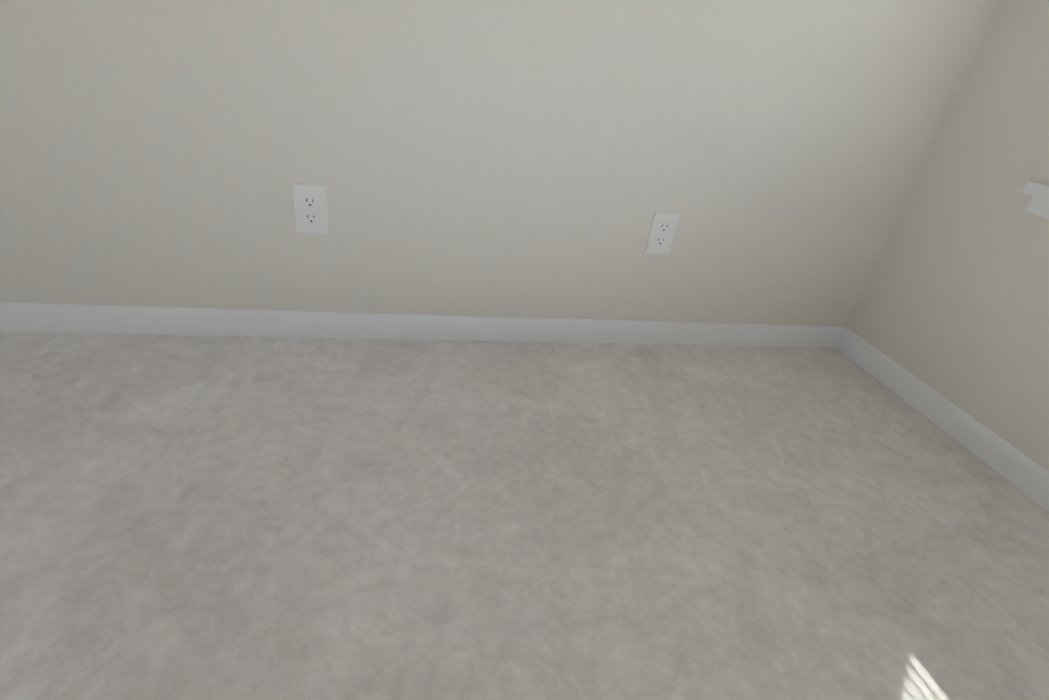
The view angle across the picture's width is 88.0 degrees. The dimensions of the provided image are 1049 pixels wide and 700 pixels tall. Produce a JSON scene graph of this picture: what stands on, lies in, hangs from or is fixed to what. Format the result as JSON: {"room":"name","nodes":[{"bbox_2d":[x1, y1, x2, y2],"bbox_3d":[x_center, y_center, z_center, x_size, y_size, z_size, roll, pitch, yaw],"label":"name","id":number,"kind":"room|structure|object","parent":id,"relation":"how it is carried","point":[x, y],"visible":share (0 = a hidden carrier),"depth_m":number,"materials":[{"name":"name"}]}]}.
{"room":"empty bedroom","nodes":[
{"label":"empty bedroom","id":0,"kind":"room"},
{"bbox_2d":[0,0,1003,326],"bbox_3d":[-0.438,-1.126,0.892,3.358,2.460,0.130,1,31,-13],"label":"wall","id":1,"kind":"structure","parent":0,"point":[520,158],"depth_m":1.29,"materials":[{"name":"white paint"}]},
{"bbox_2d":[292,183,327,233],"bbox_3d":[-0.506,-0.333,1.286,0.072,0.116,0.007,1,31,-13],"label":"electrical outlet","id":2,"kind":"object","parent":1,"relation":"attached to","point":[310,206],"visible":1,"depth_m":1.28,"materials":[{"name":"white plastic"}]},
{"bbox_2d":[0,302,847,347],"bbox_3d":[-0.592,-0.067,1.428,3.330,0.072,0.013,1,31,-13],"label":"baseboard","id":3,"kind":"structure","parent":1,"relation":"attached to","point":[14,317],"depth_m":1.47,"materials":[{"name":"white paint"}]},
{"bbox_2d":[645,211,678,253],"bbox_3d":[0.377,-0.319,1.488,0.072,0.116,0.007,1,31,-13],"label":"electrical outlet","id":4,"kind":"object","parent":1,"relation":"attached to","point":[662,232],"visible":1,"depth_m":1.49,"materials":[{"name":"white plastic"}]},
{"bbox_2d":[0,332,1048,699],"bbox_3d":[-0.247,0.955,-0.036,3.638,0.120,3.904,1,31,-13],"label":"floor","id":5,"kind":"structure","parent":0,"point":[252,518],"depth_m":0.98,"materials":[{"name":"carpet"}]},
{"bbox_2d":[846,0,1048,470],"bbox_3d":[1.618,-0.123,-0.293,0.150,2.460,3.904,1,31,-13],"label":"wall","id":6,"kind":"structure","parent":0,"point":[952,304],"depth_m":1.37,"materials":[{"name":"white paint"}]},
{"bbox_2d":[836,329,1048,511],"bbox_3d":[1.385,0.897,0.287,0.013,0.072,3.644,1,31,-13],"label":"baseboard","id":7,"kind":"structure","parent":6,"relation":"attached to","point":[1019,469],"depth_m":1.43,"materials":[{"name":"white paint"}]},
{"bbox_2d":[1022,181,1048,218],"bbox_3d":[1.303,-0.105,0.867,0.116,0.064,0.990,1,31,-13],"label":"trim","id":8,"kind":"structure","parent":6,"relation":"attached to","point":[1038,204],"depth_m":1.24,"materials":[{"name":"white paint"}]}
]}

